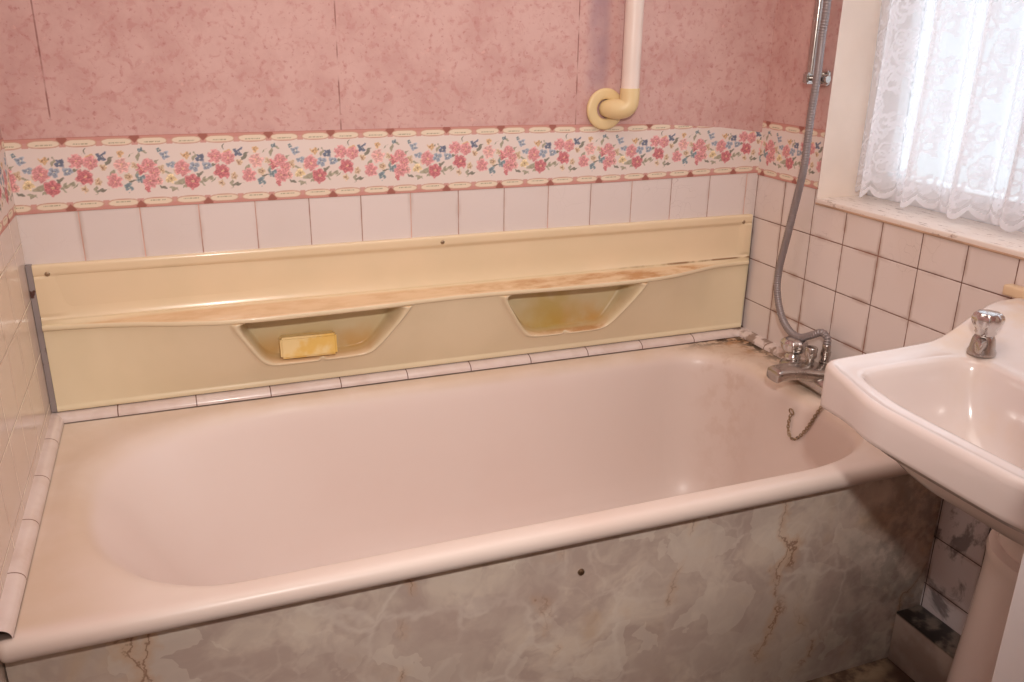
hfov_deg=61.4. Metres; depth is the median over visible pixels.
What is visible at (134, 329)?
panel
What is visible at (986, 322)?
tap
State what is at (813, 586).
panel
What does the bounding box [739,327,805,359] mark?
trim
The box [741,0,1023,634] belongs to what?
wall
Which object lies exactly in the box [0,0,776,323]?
wall
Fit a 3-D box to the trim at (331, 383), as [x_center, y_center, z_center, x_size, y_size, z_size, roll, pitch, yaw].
[-0.154,0.065,2.036,1.670,0.017,0.030,-7,21,-20]
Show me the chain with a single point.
(819, 409)
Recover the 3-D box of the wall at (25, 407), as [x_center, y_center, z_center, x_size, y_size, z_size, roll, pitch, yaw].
[-0.605,-0.145,0.584,0.120,2.380,2.120,-7,21,-20]
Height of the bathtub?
0.424 m
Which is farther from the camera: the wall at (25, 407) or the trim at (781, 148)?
the trim at (781, 148)
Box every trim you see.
[0,138,16,234]
[0,413,63,637]
[3,124,761,214]
[25,264,56,411]
[55,327,740,422]
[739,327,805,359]
[757,121,824,188]
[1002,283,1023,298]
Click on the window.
(978, 233)
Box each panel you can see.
[5,474,941,681]
[32,214,752,411]
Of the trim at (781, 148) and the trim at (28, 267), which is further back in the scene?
the trim at (781, 148)
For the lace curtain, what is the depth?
1.73 m
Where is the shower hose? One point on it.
(826, 5)
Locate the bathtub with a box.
[0,337,907,662]
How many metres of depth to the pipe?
1.93 m
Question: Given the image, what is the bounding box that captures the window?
[803,0,1023,259]
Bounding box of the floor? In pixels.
[806,657,914,681]
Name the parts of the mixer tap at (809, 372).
handle, spout, diverter knob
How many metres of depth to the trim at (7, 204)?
1.55 m
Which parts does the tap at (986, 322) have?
spout, handle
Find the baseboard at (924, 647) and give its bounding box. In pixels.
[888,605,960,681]
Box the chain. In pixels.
[786,406,822,440]
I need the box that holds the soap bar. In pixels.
[279,330,337,358]
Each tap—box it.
[767,336,830,394]
[966,309,1004,357]
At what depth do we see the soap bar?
1.86 m
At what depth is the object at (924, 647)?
1.77 m
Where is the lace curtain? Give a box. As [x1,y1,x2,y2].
[855,0,1023,231]
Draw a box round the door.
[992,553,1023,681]
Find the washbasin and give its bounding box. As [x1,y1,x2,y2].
[820,298,1023,681]
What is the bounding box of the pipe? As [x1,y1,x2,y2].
[586,0,643,129]
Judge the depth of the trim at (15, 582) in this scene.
1.35 m
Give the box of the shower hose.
[773,0,831,345]
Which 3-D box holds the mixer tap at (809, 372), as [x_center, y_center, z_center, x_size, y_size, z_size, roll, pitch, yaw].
[0.657,0.066,1.954,0.176,0.094,0.241,-7,21,-20]
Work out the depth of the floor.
1.81 m
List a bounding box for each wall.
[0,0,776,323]
[0,129,51,681]
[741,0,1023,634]
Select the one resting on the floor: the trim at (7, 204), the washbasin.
the washbasin

